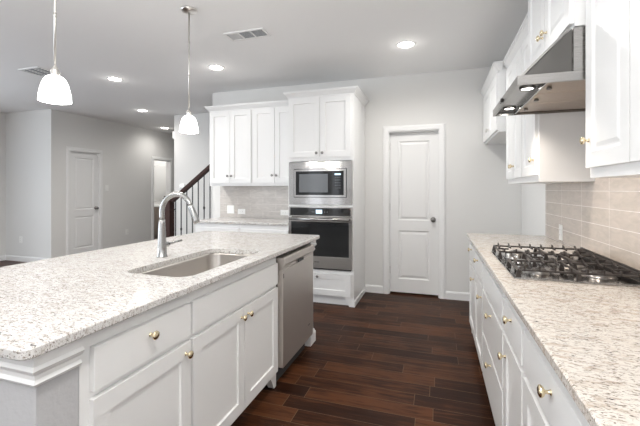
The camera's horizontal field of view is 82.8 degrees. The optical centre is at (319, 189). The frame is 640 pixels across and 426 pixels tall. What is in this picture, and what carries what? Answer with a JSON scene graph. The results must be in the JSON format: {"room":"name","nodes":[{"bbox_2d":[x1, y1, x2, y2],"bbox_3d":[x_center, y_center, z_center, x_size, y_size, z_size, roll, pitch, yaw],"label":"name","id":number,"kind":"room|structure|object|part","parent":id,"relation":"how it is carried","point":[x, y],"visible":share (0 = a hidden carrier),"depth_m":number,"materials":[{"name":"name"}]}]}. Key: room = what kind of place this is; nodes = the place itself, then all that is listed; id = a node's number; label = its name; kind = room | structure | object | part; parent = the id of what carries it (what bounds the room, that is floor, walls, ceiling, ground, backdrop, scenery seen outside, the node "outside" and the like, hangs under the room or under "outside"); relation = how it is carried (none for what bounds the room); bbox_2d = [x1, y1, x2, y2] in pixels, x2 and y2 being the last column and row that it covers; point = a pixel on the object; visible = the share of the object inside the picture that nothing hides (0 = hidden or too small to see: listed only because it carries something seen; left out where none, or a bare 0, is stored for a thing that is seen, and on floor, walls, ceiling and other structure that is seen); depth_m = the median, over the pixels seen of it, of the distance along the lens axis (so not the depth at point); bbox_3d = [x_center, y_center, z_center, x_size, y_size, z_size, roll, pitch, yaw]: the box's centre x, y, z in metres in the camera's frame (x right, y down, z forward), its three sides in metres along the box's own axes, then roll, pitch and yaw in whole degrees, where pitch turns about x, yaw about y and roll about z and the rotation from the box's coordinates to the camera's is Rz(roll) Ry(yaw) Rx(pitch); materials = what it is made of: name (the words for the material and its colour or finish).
{"room":"kitchen","nodes":[
{"label":"kitchen","id":0,"kind":"room"},
{"bbox_2d":[0,112,5,255],"bbox_3d":[-7.254,-0.054,2.691,0.120,2.743,8.880,0,0,18],"label":"wall","id":1,"kind":"structure","parent":0,"point":[2,115],"depth_m":6.73,"materials":[{"name":"white paint"}]},
{"bbox_2d":[6,109,45,257],"bbox_3d":[-5.356,-0.054,6.682,1.050,2.743,0.120,0,0,18],"label":"wall","id":2,"kind":"structure","parent":0,"point":[26,130],"depth_m":6.62,"materials":[{"name":"white paint"}]},
{"bbox_2d":[0,255,48,261],"bbox_3d":[-5.493,1.270,6.037,1.184,0.095,1.729,0,0,18],"label":"baseboard","id":3,"kind":"structure","parent":2,"relation":"attached to","point":[3,257],"depth_m":6.65,"materials":[{"name":"white paint"}]},
{"bbox_2d":[46,109,173,257],"bbox_3d":[-4.134,-0.054,8.568,0.120,2.743,4.460,0,0,18],"label":"wall","id":4,"kind":"structure","parent":0,"point":[128,150],"depth_m":7.64,"materials":[{"name":"white paint"}]},
{"bbox_2d":[66,146,102,254],"bbox_3d":[-4.596,0.260,7.062,0.164,2.115,0.770,0,0,18],"label":"door","id":5,"kind":"structure","parent":4,"relation":"in","point":[84,166],"depth_m":7.05,"materials":[{"name":"white paint"}]},
{"bbox_2d":[151,156,172,239],"bbox_3d":[-3.981,0.260,9.044,0.158,2.115,0.720,0,0,18],"label":"door frame","id":6,"kind":"structure","parent":4,"relation":"in","point":[169,161],"depth_m":8.95,"materials":[{"name":"white paint"}]},
{"bbox_2d":[154,160,165,204],"bbox_3d":[-4.804,-0.054,9.425,1.680,2.743,2.200,0,0,18],"label":"wall","id":7,"kind":"structure","parent":0,"point":[156,163],"depth_m":10.42,"materials":[{"name":"white paint"}]},
{"bbox_2d":[154,165,165,200],"bbox_3d":[-4.372,-0.173,10.327,1.150,1.020,0.013,0,0,18],"label":"wall mirror","id":8,"kind":"object","parent":7,"relation":"attached to","point":[159,171],"visible":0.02,"depth_m":10.39,"materials":[{"name":"mirror"}]},
{"bbox_2d":[174,113,212,235],"bbox_3d":[-0.062,-0.054,6.165,5.725,2.743,0.120,0,0,18],"label":"wall","id":9,"kind":"structure","parent":0,"point":[191,151],"depth_m":6.86,"materials":[{"name":"white paint"}]},
{"bbox_2d":[0,238,494,425],"bbox_3d":[-2.503,1.367,3.484,9.100,0.100,13.300,0,0,18],"label":"floor","id":10,"kind":"structure","parent":0,"point":[394,358],"depth_m":2.60,"materials":[{"name":"brown wood"}]},
{"bbox_2d":[79,294,193,425],"bbox_3d":[-0.909,0.875,1.417,0.652,0.884,0.503,0,0,18],"label":"base cabinet","id":11,"kind":"object","parent":10,"relation":"on","point":[136,370],"visible":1,"depth_m":1.30,"materials":[{"name":"white paint"}]},
{"bbox_3d":[-0.635,0.928,1.341,0.020,0.558,0.465,0,0,18],"label":"door","id":12,"kind":"part","parent":11,"relation":"part of","materials":[{"name":"white paint"}]},
{"bbox_3d":[-0.634,0.557,1.342,0.020,0.140,0.462,0,0,18],"label":"drawer","id":13,"kind":"part","parent":11,"relation":"part of","materials":[{"name":"white paint"}]},
{"bbox_3d":[-0.610,0.535,1.334,0.032,0.033,0.033,0,0,18],"label":"knob","id":14,"kind":"part","parent":11,"relation":"part of","materials":[{"name":"gold metal"}]},
{"bbox_3d":[-0.549,0.692,1.522,0.032,0.033,0.033,0,0,18],"label":"knob","id":15,"kind":"part","parent":11,"relation":"part of","materials":[{"name":"gold metal"}]},
{"bbox_2d":[154,204,159,237],"bbox_3d":[-4.466,0.875,10.034,1.390,0.885,0.628,0,0,18],"label":"bathroom vanity","id":16,"kind":"object","parent":10,"relation":"on","point":[156,207],"visible":0.13,"depth_m":9.68,"materials":[{"name":"brown"}]},
{"bbox_3d":[-4.556,0.847,9.754,0.430,0.720,0.020,0,0,18],"label":"door","id":17,"kind":"part","parent":16,"relation":"part of","materials":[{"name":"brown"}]},
{"bbox_3d":[-4.138,0.847,9.619,0.430,0.720,0.020,0,0,18],"label":"door","id":18,"kind":"part","parent":16,"relation":"part of","materials":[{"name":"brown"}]},
{"bbox_2d":[0,240,316,425],"bbox_3d":[-0.754,0.875,2.178,0.772,0.884,2.347,0,0,18],"label":"kitchen island","id":19,"kind":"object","parent":10,"relation":"on","point":[42,390],"depth_m":1.01,"materials":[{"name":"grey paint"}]},
{"bbox_2d":[0,231,319,360],"bbox_3d":[-0.929,0.418,2.240,1.180,0.030,2.425,0,0,18],"label":"countertop","id":20,"kind":"structure","parent":19,"relation":"on","point":[47,305],"depth_m":1.57,"materials":[{"name":"white stone"}]},
{"bbox_2d":[156,192,199,257],"bbox_3d":[-0.814,0.208,2.198,0.293,0.390,0.197,0,0,18],"label":"kitchen faucet","id":21,"kind":"object","parent":20,"relation":"on","point":[162,245],"visible":1,"depth_m":2.15,"materials":[{"name":"silver metal"}]},
{"bbox_2d":[156,219,167,257],"bbox_3d":[-0.944,0.290,2.169,0.062,0.225,0.062,0,0,18],"label":"faucet","id":22,"kind":"object","parent":21,"relation":"on","point":[162,245],"depth_m":2.15,"materials":[{"name":"silver metal"}]},
{"bbox_3d":[-0.916,0.333,2.257,0.031,0.031,0.148,0,0,18],"label":"lever handle","id":23,"kind":"part","parent":21,"relation":"part of","materials":[{"name":"silver metal"}]},
{"bbox_3d":[-0.847,0.103,2.138,0.233,0.180,0.030,0,0,18],"label":"spout","id":24,"kind":"part","parent":21,"relation":"part of","materials":[{"name":"silver metal"}]},
{"bbox_2d":[138,253,249,276],"bbox_3d":[-0.672,0.541,2.073,0.410,0.214,0.795,0,0,18],"label":"sink","id":25,"kind":"object","parent":20,"relation":"in","point":[193,266],"visible":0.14,"depth_m":2.31,"materials":[{"name":"silver metal"}]},
{"bbox_3d":[-0.754,1.262,2.178,0.756,0.110,2.331,0,0,18],"label":"baseboard","id":26,"kind":"part","parent":19,"relation":"part of","materials":[{"name":"white paint"}]},
{"bbox_2d":[163,164,210,237],"bbox_3d":[-1.010,0.004,5.880,2.885,2.625,0.995,0,0,18],"label":"stair railing","id":27,"kind":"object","parent":10,"relation":"on","point":[170,209],"depth_m":5.79,"materials":[{"name":"white paint"}]},
{"bbox_3d":[-2.448,0.710,5.893,0.140,1.215,0.140,0,0,18],"label":"newel post","id":28,"kind":"part","parent":27,"relation":"part of","materials":[{"name":"brown wood"}]},
{"bbox_3d":[-1.468,-0.542,5.578,1.942,1.532,0.076,0,0,18],"label":"handrail","id":29,"kind":"part","parent":27,"relation":"part of","materials":[{"name":"brown wood"}]},
{"bbox_2d":[196,223,239,231],"bbox_3d":[-1.222,0.875,4.903,0.660,0.884,0.668,0,0,18],"label":"base cabinet","id":30,"kind":"object","parent":10,"relation":"on","point":[200,227],"visible":0.02,"depth_m":4.62,"materials":[{"name":"white paint"}]},
{"bbox_3d":[-1.312,0.557,4.624,0.634,0.140,0.020,0,0,18],"label":"drawer","id":31,"kind":"part","parent":30,"relation":"part of","materials":[{"name":"white paint"}]},
{"bbox_2d":[199,217,287,225],"bbox_3d":[-0.915,0.418,4.810,1.342,0.030,0.638,0,0,18],"label":"countertop","id":32,"kind":"structure","parent":30,"relation":"on","point":[219,220],"depth_m":4.63,"materials":[{"name":"white stone"}]},
{"bbox_2d":[188,257,277,425],"bbox_3d":[-0.694,0.875,2.086,0.652,0.884,0.902,0,0,18],"label":"base cabinet","id":33,"kind":"object","parent":10,"relation":"on","point":[233,338],"visible":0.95,"depth_m":1.89,"materials":[{"name":"white paint"}]},
{"bbox_3d":[-0.491,0.928,1.788,0.020,0.558,0.440,0,0,18],"label":"door","id":34,"kind":"part","parent":33,"relation":"part of","materials":[{"name":"white paint"}]},
{"bbox_3d":[-0.355,0.928,2.209,0.020,0.558,0.436,0,0,18],"label":"door","id":35,"kind":"part","parent":33,"relation":"part of","materials":[{"name":"white paint"}]},
{"bbox_2d":[240,224,287,233],"bbox_3d":[-0.592,0.875,4.700,0.660,0.884,0.668,0,0,18],"label":"base cabinet","id":36,"kind":"object","parent":10,"relation":"on","point":[243,228],"visible":0.03,"depth_m":4.42,"materials":[{"name":"white paint"}]},
{"bbox_3d":[-0.682,0.557,4.421,0.634,0.140,0.020,0,0,18],"label":"drawer","id":37,"kind":"part","parent":36,"relation":"part of","materials":[{"name":"white paint"}]},
{"bbox_2d":[276,244,313,381],"bbox_3d":[-0.439,0.883,2.819,0.626,0.868,0.620,0,0,18],"label":"dishwasher","id":38,"kind":"object","parent":10,"relation":"on","point":[295,267],"visible":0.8,"depth_m":2.63,"materials":[{"name":"grey metal"}]},
{"bbox_3d":[-0.224,1.267,2.750,0.020,0.100,0.568,0,0,18],"label":"kick plate","id":39,"kind":"part","parent":38,"relation":"part of","materials":[{"name":"grey metal"}]},
{"bbox_2d":[283,86,368,306],"bbox_3d":[0.095,0.087,4.461,0.890,2.460,0.704,0,0,18],"label":"tall cabinet","id":40,"kind":"object","parent":10,"relation":"on","point":[326,124],"visible":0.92,"depth_m":4.16,"materials":[{"name":"white paint"}]},
{"bbox_3d":[-0.185,-0.716,4.225,0.383,0.685,0.020,0,0,18],"label":"door","id":41,"kind":"part","parent":40,"relation":"part of","materials":[{"name":"white paint"}]},
{"bbox_2d":[288,206,352,271],"bbox_3d":[0.066,0.556,4.371,0.760,0.715,0.588,0,0,18],"label":"wall oven","id":42,"kind":"object","parent":40,"relation":"in","point":[333,250],"visible":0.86,"depth_m":4.11,"materials":[{"name":"grey metal"}]},
{"bbox_3d":[-0.001,0.256,4.162,0.724,0.090,0.020,0,0,18],"label":"control panel","id":43,"kind":"part","parent":42,"relation":"part of","materials":[{"name":"black glass"}]},
{"bbox_3d":[-0.001,0.256,4.163,0.760,0.113,0.020,0,0,18],"label":"panel frame","id":44,"kind":"part","parent":42,"relation":"part of","materials":[{"name":"silver metal"}]},
{"bbox_2d":[289,161,352,204],"bbox_3d":[0.059,-0.073,4.351,0.760,0.490,0.430,0,0,18],"label":"microwave","id":45,"kind":"object","parent":40,"relation":"in","point":[330,182],"visible":0.98,"depth_m":4.14,"materials":[{"name":"silver metal"}]},
{"bbox_3d":[-0.004,-0.073,4.160,0.575,0.274,0.020,0,0,18],"label":"door glass","id":46,"kind":"part","parent":45,"relation":"part of","materials":[{"name":"black glass"}]},
{"bbox_3d":[-0.002,-0.073,4.159,0.624,0.318,0.026,0,0,18],"label":"door frame","id":47,"kind":"part","parent":45,"relation":"part of","materials":[{"name":"silver metal"}]},
{"bbox_3d":[0.199,-0.073,4.083,0.100,0.240,0.001,0,0,18],"label":"control panel","id":48,"kind":"part","parent":45,"relation":"part of","materials":[{"name":"black glass"}]},
{"bbox_3d":[0.095,-1.105,4.461,0.890,0.075,0.702,0,0,18],"label":"crown moulding","id":49,"kind":"part","parent":40,"relation":"part of","materials":[{"name":"white paint"}]},
{"bbox_3d":[-0.005,1.079,4.167,0.737,0.245,0.020,0,0,18],"label":"drawer","id":50,"kind":"part","parent":40,"relation":"part of","materials":[{"name":"white paint"}]},
{"bbox_3d":[0.174,-0.716,4.109,0.361,0.685,0.020,0,0,18],"label":"door","id":51,"kind":"part","parent":40,"relation":"part of","materials":[{"name":"white paint"}]},
{"bbox_3d":[0.482,1.284,4.363,0.008,0.065,0.652,0,0,18],"label":"trim","id":52,"kind":"part","parent":40,"relation":"part of","materials":[{"name":"white paint"}]},
{"bbox_2d":[468,243,475,340],"bbox_3d":[1.586,0.875,3.027,0.658,0.884,0.504,0,0,18],"label":"base cabinet","id":53,"kind":"object","parent":10,"relation":"on","point":[471,249],"visible":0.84,"depth_m":3.13,"materials":[{"name":"white paint"}]},
{"bbox_3d":[1.312,0.557,3.113,0.020,0.140,0.467,0,0,18],"label":"drawer","id":54,"kind":"part","parent":53,"relation":"part of","materials":[{"name":"white paint"}]},
{"bbox_2d":[467,233,639,425],"bbox_3d":[1.067,0.418,1.411,0.638,0.030,3.940,0,0,18],"label":"countertop","id":55,"kind":"structure","parent":53,"relation":"on","point":[589,334],"depth_m":1.04,"materials":[{"name":"beige stone"}]},
{"bbox_2d":[490,243,639,287],"bbox_3d":[1.228,0.372,1.916,0.505,0.061,0.760,0,0,18],"label":"gas cooktop","id":56,"kind":"object","parent":55,"relation":"in","point":[583,266],"visible":1,"depth_m":1.75,"materials":[{"name":"silver metal"}]},
{"bbox_3d":[1.090,0.380,2.097,0.048,0.028,0.048,0,0,18],"label":"control knob","id":57,"kind":"part","parent":56,"relation":"part of","materials":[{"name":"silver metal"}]},
{"bbox_3d":[1.035,0.387,1.715,0.088,0.016,0.088,0,0,18],"label":"burner","id":58,"kind":"part","parent":56,"relation":"part of","materials":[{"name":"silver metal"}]},
{"bbox_3d":[1.273,0.387,1.639,0.112,0.016,0.112,0,0,18],"label":"burner","id":59,"kind":"part","parent":56,"relation":"part of","materials":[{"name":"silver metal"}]},
{"bbox_3d":[1.464,0.372,1.840,0.008,0.046,0.744,0,0,18],"label":"rail","id":60,"kind":"part","parent":56,"relation":"part of","materials":[{"name":"grey metal"}]},
{"bbox_2d":[473,251,484,371],"bbox_3d":[1.431,0.875,2.544,0.658,0.884,0.509,0,0,18],"label":"base cabinet","id":61,"kind":"object","parent":10,"relation":"on","point":[477,260],"visible":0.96,"depth_m":2.61,"materials":[{"name":"white paint"}]},
{"bbox_3d":[1.158,0.928,2.635,0.020,0.558,0.482,0,0,18],"label":"door","id":62,"kind":"part","parent":61,"relation":"part of","materials":[{"name":"white paint"}]},
{"bbox_3d":[1.158,0.557,2.635,0.020,0.140,0.482,0,0,18],"label":"drawer","id":63,"kind":"part","parent":61,"relation":"part of","materials":[{"name":"white paint"}]},
{"bbox_2d":[483,264,506,425],"bbox_3d":[1.233,0.875,1.930,0.658,0.884,0.779,0,0,18],"label":"base cabinet","id":64,"kind":"object","parent":10,"relation":"on","point":[493,295],"visible":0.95,"depth_m":1.92,"materials":[{"name":"white paint"}]},
{"bbox_3d":[0.959,1.069,2.018,0.020,0.275,0.747,0,0,18],"label":"drawer","id":65,"kind":"part","parent":64,"relation":"part of","materials":[{"name":"white paint"}]},
{"bbox_3d":[0.959,0.782,2.018,0.020,0.266,0.747,0,0,18],"label":"drawer","id":66,"kind":"part","parent":64,"relation":"part of","materials":[{"name":"white paint"}]},
{"bbox_2d":[497,298,527,425],"bbox_3d":[1.053,0.875,1.371,0.658,0.884,0.394,0,0,18],"label":"base cabinet","id":67,"kind":"object","parent":10,"relation":"on","point":[513,326],"visible":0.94,"depth_m":1.46,"materials":[{"name":"white paint"}]},
{"bbox_3d":[0.792,0.727,1.583,0.032,0.033,0.033,0,0,18],"label":"knob","id":68,"kind":"part","parent":67,"relation":"part of","materials":[{"name":"gold metal"}]},
{"bbox_3d":[0.754,0.527,1.464,0.032,0.033,0.033,0,0,18],"label":"knob","id":69,"kind":"part","parent":67,"relation":"part of","materials":[{"name":"gold metal"}]},
{"bbox_3d":[0.779,0.928,1.459,0.020,0.558,0.362,0,0,18],"label":"door","id":70,"kind":"part","parent":67,"relation":"part of","materials":[{"name":"white paint"}]},
{"bbox_3d":[0.779,0.557,1.459,0.020,0.140,0.362,0,0,18],"label":"drawer","id":71,"kind":"part","parent":67,"relation":"part of","materials":[{"name":"white paint"}]},
{"bbox_2d":[523,330,589,425],"bbox_3d":[0.889,0.875,0.859,0.658,0.884,0.679,0,0,18],"label":"base cabinet","id":72,"kind":"object","parent":10,"relation":"on","point":[546,401],"visible":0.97,"depth_m":1.02,"materials":[{"name":"white paint"}]},
{"bbox_3d":[0.665,0.928,1.103,0.020,0.558,0.320,0,0,18],"label":"door","id":73,"kind":"part","parent":72,"relation":"part of","materials":[{"name":"white paint"}]},
{"bbox_3d":[0.590,0.532,0.955,0.032,0.033,0.033,0,0,18],"label":"knob","id":74,"kind":"part","parent":72,"relation":"part of","materials":[{"name":"gold metal"}]},
{"bbox_2d":[0,0,527,133],"bbox_3d":[-2.693,-1.476,3.545,9.500,0.100,13.300,0,0,18],"label":"ceiling","id":75,"kind":"structure","parent":0,"point":[141,43],"depth_m":3.57,"materials":[{"name":"white paint"}]},
{"bbox_2d":[18,66,60,76],"bbox_3d":[-3.384,-1.421,4.387,0.330,0.008,0.280,0,0,18],"label":"ceiling vent","id":76,"kind":"object","parent":75,"relation":"in","point":[38,71],"visible":0.84,"depth_m":4.36,"materials":[{"name":"white metal"}]},
{"bbox_2d":[37,0,71,104],"bbox_3d":[-1.363,-0.939,1.867,0.144,0.972,0.144,0,0,18],"label":"pendant light","id":77,"kind":"object","parent":75,"relation":"hanging from","point":[53,89],"visible":1,"depth_m":1.84,"materials":[{"name":"white glass"}]},
{"bbox_3d":[-1.363,-0.519,1.867,0.144,0.133,0.144,0,0,18],"label":"lamp shade","id":78,"kind":"part","parent":77,"relation":"part of","materials":[{"name":"white glass"}]},
{"bbox_3d":[-1.363,-1.014,1.867,0.016,0.776,0.016,0,0,18],"label":"rod","id":79,"kind":"part","parent":77,"relation":"part of","materials":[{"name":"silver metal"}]},
{"bbox_2d":[106,77,123,81],"bbox_3d":[-2.645,-1.422,4.684,0.196,0.007,0.196,0,0,18],"label":"recessed light","id":80,"kind":"object","parent":75,"relation":"in","point":[116,79],"visible":1,"depth_m":4.69,"materials":[{"name":"white paint"}]},
{"bbox_2d":[179,6,198,133],"bbox_3d":[-1.038,-0.939,2.876,0.144,0.972,0.144,0,0,18],"label":"pendant light","id":81,"kind":"object","parent":75,"relation":"hanging from","point":[188,124],"visible":1,"depth_m":2.86,"materials":[{"name":"white glass"}]},
{"bbox_3d":[-1.038,-0.519,2.876,0.144,0.133,0.144,0,0,18],"label":"lamp shade","id":82,"kind":"part","parent":81,"relation":"part of","materials":[{"name":"white glass"}]},
{"bbox_3d":[-1.038,-1.014,2.876,0.016,0.776,0.016,0,0,18],"label":"rod","id":83,"kind":"part","parent":81,"relation":"part of","materials":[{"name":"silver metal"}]},
{"bbox_2d":[207,65,224,70],"bbox_3d":[-1.216,-1.422,4.243,0.196,0.007,0.196,0,0,18],"label":"recessed light","id":84,"kind":"object","parent":75,"relation":"in","point":[212,67],"visible":1,"depth_m":4.23,"materials":[{"name":"white paint"}]},
{"bbox_2d":[223,28,270,41],"bbox_3d":[-0.670,-1.421,3.338,0.400,0.008,0.175,0,0,18],"label":"ceiling vent","id":85,"kind":"object","parent":75,"relation":"in","point":[258,32],"visible":1,"depth_m":3.33,"materials":[{"name":"white metal"}]},
{"bbox_2d":[396,40,415,48],"bbox_3d":[0.846,-1.422,3.569,0.196,0.007,0.196,0,0,18],"label":"recessed light","id":86,"kind":"object","parent":75,"relation":"in","point":[407,44],"visible":1,"depth_m":3.56,"materials":[{"name":"white paint"}]},
{"bbox_2d":[213,66,520,292],"bbox_3d":[0.368,-0.054,4.808,4.075,2.743,0.120,0,0,18],"label":"wall","id":87,"kind":"structure","parent":0,"point":[480,198],"depth_m":4.36,"materials":[{"name":"white paint"}]},
{"bbox_2d":[204,103,251,185],"bbox_3d":[-1.198,-0.596,5.058,0.710,1.094,0.358,0,0,18],"label":"upper cabinet","id":88,"kind":"object","parent":87,"relation":"attached to","point":[231,124],"visible":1,"depth_m":4.90,"materials":[{"name":"white paint"}]},
{"bbox_3d":[-1.369,-0.573,4.968,0.314,0.970,0.020,0,0,18],"label":"door","id":89,"kind":"part","parent":88,"relation":"part of","materials":[{"name":"white paint"}]},
{"bbox_3d":[-1.198,-1.105,5.059,0.710,0.075,0.357,0,0,18],"label":"crown moulding","id":90,"kind":"part","parent":88,"relation":"part of","materials":[{"name":"white paint"}]},
{"bbox_3d":[-1.065,-0.573,4.870,0.314,0.970,0.020,0,0,18],"label":"door","id":91,"kind":"part","parent":88,"relation":"part of","materials":[{"name":"white paint"}]},
{"bbox_2d":[220,186,287,218],"bbox_3d":[-0.820,0.177,5.121,1.351,0.450,0.011,0,0,18],"label":"backsplash","id":92,"kind":"structure","parent":87,"relation":"attached to","point":[257,201],"depth_m":5.15,"materials":[{"name":"grey tile"}]},
{"bbox_2d":[227,205,233,213],"bbox_3d":[-1.295,0.289,5.263,0.118,0.118,0.010,0,0,18],"label":"light switch","id":93,"kind":"object","parent":92,"relation":"attached to","point":[230,208],"visible":1,"depth_m":5.26,"materials":[{"name":"white plastic"}]},
{"bbox_2d":[238,209,244,213],"bbox_3d":[-1.126,0.317,5.209,0.118,0.075,0.009,0,0,18],"label":"wall outlet","id":94,"kind":"object","parent":92,"relation":"attached to","point":[240,211],"visible":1,"depth_m":5.21,"materials":[{"name":"white plastic"}]},
{"bbox_2d":[280,210,287,214],"bbox_3d":[-0.491,0.319,5.004,0.118,0.075,0.009,0,0,18],"label":"wall outlet","id":95,"kind":"object","parent":92,"relation":"attached to","point":[282,212],"visible":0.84,"depth_m":5.00,"materials":[{"name":"white plastic"}]},
{"bbox_2d":[251,100,287,185],"bbox_3d":[-0.545,-0.596,4.848,0.660,1.094,0.358,0,0,18],"label":"upper cabinet","id":96,"kind":"object","parent":87,"relation":"attached to","point":[269,118],"visible":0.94,"depth_m":4.72,"materials":[{"name":"white paint"}]},
{"bbox_3d":[-0.739,-0.573,4.765,0.314,0.970,0.020,0,0,18],"label":"door","id":97,"kind":"part","parent":96,"relation":"part of","materials":[{"name":"white paint"}]},
{"bbox_3d":[-0.616,-1.105,4.710,0.609,0.075,0.050,0,0,18],"label":"crown moulding","id":98,"kind":"part","parent":96,"relation":"part of","materials":[{"name":"white paint"}]},
{"bbox_3d":[-0.435,-0.573,4.668,0.314,0.970,0.020,0,0,18],"label":"door","id":99,"kind":"part","parent":96,"relation":"part of","materials":[{"name":"white paint"}]},
{"bbox_2d":[365,284,382,293],"bbox_3d":[0.691,1.270,4.634,0.220,0.095,0.014,0,0,18],"label":"baseboard","id":100,"kind":"structure","parent":87,"relation":"attached to","point":[368,288],"depth_m":4.63,"materials":[{"name":"white paint"}]},
{"bbox_2d":[383,123,445,298],"bbox_3d":[1.172,0.260,4.540,0.752,2.115,0.139,0,0,18],"label":"door","id":101,"kind":"structure","parent":87,"relation":"in","point":[414,156],"depth_m":4.54,"materials":[{"name":"white paint"}]},
{"bbox_2d":[446,291,468,300],"bbox_3d":[1.749,1.270,3.776,0.812,0.095,1.000,0,0,18],"label":"baseboard","id":102,"kind":"structure","parent":87,"relation":"attached to","point":[452,295],"depth_m":4.32,"materials":[{"name":"white paint"}]},
{"bbox_2d":[521,181,594,247],"bbox_3d":[1.047,-0.054,0.020,0.150,2.743,8.880,0,0,18],"label":"wall","id":103,"kind":"structure","parent":0,"point":[533,196],"depth_m":3.61,"materials":[{"name":"white paint"}]},
{"bbox_2d":[480,61,506,144],"bbox_3d":[1.919,-0.833,3.687,0.428,0.620,1.058,0,0,18],"label":"upper cabinet","id":104,"kind":"object","parent":103,"relation":"attached to","point":[493,89],"visible":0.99,"depth_m":3.52,"materials":[{"name":"white paint"}]},
{"bbox_3d":[1.838,-0.800,3.999,0.020,0.515,0.487,0,0,18],"label":"door","id":105,"kind":"part","parent":104,"relation":"part of","materials":[{"name":"white paint"}]},
{"bbox_3d":[1.752,-1.105,3.741,0.074,0.075,1.058,0,0,18],"label":"crown moulding","id":106,"kind":"part","parent":104,"relation":"part of","materials":[{"name":"white paint"}]},
{"bbox_3d":[1.687,-0.800,3.529,0.020,0.515,0.487,0,0,18],"label":"door","id":107,"kind":"part","parent":104,"relation":"part of","materials":[{"name":"white paint"}]},
{"bbox_2d":[503,35,553,183],"bbox_3d":[1.708,-0.596,2.909,0.354,1.094,0.644,0,0,18],"label":"upper cabinet","id":108,"kind":"object","parent":103,"relation":"attached to","point":[512,61],"visible":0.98,"depth_m":2.92,"materials":[{"name":"white paint"}]},
{"bbox_3d":[1.627,-0.575,3.099,0.020,0.967,0.307,0,0,18],"label":"door","id":109,"kind":"part","parent":108,"relation":"part of","materials":[{"name":"white paint"}]},
{"bbox_3d":[1.565,-1.105,2.955,0.050,0.075,0.644,0,0,18],"label":"crown moulding","id":110,"kind":"part","parent":108,"relation":"part of","materials":[{"name":"white paint"}]},
{"bbox_3d":[1.531,-0.575,2.800,0.020,0.967,0.307,0,0,18],"label":"door","id":111,"kind":"part","parent":108,"relation":"part of","materials":[{"name":"white paint"}]},
{"bbox_2d":[517,13,594,182],"bbox_3d":[1.550,-0.596,2.417,0.354,1.094,0.387,0,0,18],"label":"upper cabinet","id":112,"kind":"object","parent":103,"relation":"attached to","point":[552,151],"visible":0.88,"depth_m":2.25,"materials":[{"name":"white paint"}]},
{"bbox_3d":[1.407,-1.105,2.463,0.050,0.075,0.387,0,0,18],"label":"crown moulding","id":113,"kind":"part","parent":112,"relation":"part of","materials":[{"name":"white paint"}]},
{"bbox_3d":[1.422,-0.575,2.462,0.020,0.967,0.367,0,0,18],"label":"door","id":114,"kind":"part","parent":112,"relation":"part of","materials":[{"name":"white paint"}]},
{"bbox_2d":[528,0,585,67],"bbox_3d":[1.352,-1.033,1.876,0.398,0.660,0.858,0,0,18],"label":"upper cabinet","id":115,"kind":"object","parent":103,"relation":"attached to","point":[548,20],"visible":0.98,"depth_m":1.86,"materials":[{"name":"white paint"}]},
{"bbox_3d":[1.260,-1.000,2.103,0.020,0.565,0.368,0,0,18],"label":"door","id":116,"kind":"part","parent":115,"relation":"part of","materials":[{"name":"white paint"}]},
{"bbox_2d":[493,26,585,116],"bbox_3d":[1.262,-0.585,1.905,0.568,0.229,0.750,0,0,18],"label":"range hood","id":117,"kind":"object","parent":115,"relation":"attached to","point":[555,82],"visible":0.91,"depth_m":1.67,"materials":[{"name":"silver metal"}]},
{"bbox_2d":[503,106,515,109],"bbox_3d":[1.159,-0.496,2.222,0.072,0.010,0.072,0,0,18],"label":"lamp","id":118,"kind":"object","parent":117,"relation":"on","point":[504,107],"depth_m":2.20,"materials":[{"name":"white"}]},
{"bbox_2d":[519,86,535,90],"bbox_3d":[1.018,-0.496,1.784,0.072,0.010,0.072,0,0,18],"label":"lamp","id":119,"kind":"object","parent":117,"relation":"on","point":[521,88],"depth_m":1.78,"materials":[{"name":"white"}]},
{"bbox_3d":[1.009,-0.604,1.609,0.186,0.186,0.008,0,0,18],"label":"panel","id":120,"kind":"part","parent":117,"relation":"part of","materials":[{"name":"grey metal"}]},
{"bbox_3d":[1.167,-0.818,1.898,0.032,0.033,0.033,0,0,18],"label":"knob","id":121,"kind":"part","parent":115,"relation":"part of","materials":[{"name":"gold metal"}]},
{"bbox_3d":[1.145,-1.000,1.746,0.020,0.565,0.368,0,0,18],"label":"door","id":122,"kind":"part","parent":115,"relation":"part of","materials":[{"name":"white paint"}]},
{"bbox_2d":[546,178,639,269],"bbox_3d":[1.374,-0.035,1.302,0.011,0.876,3.920,0,0,18],"label":"backsplash","id":123,"kind":"structure","parent":103,"relation":"attached to","point":[601,216],"depth_m":2.10,"materials":[{"name":"beige tile"}]},
{"bbox_2d":[559,224,562,240],"bbox_3d":[1.835,0.327,2.771,0.009,0.118,0.075,0,0,18],"label":"wall outlet","id":124,"kind":"object","parent":123,"relation":"attached to","point":[560,226],"visible":1,"depth_m":2.75,"materials":[{"name":"white plastic"}]},
{"bbox_2d":[579,0,639,177],"bbox_3d":[1.145,-0.596,1.143,0.344,1.094,0.757,0,0,18],"label":"upper cabinet","id":125,"kind":"object","parent":103,"relation":"attached to","point":[612,140],"visible":1,"depth_m":1.30,"materials":[{"name":"white paint"}]},
{"bbox_3d":[1.099,-0.203,1.509,0.032,0.033,0.033,0,0,18],"label":"knob","id":126,"kind":"part","parent":125,"relation":"part of","materials":[{"name":"gold metal"}]},
{"bbox_3d":[0.964,-0.575,1.006,0.020,0.967,0.366,0,0,18],"label":"door","id":127,"kind":"part","parent":125,"relation":"part of","materials":[{"name":"white paint"}]}
]}

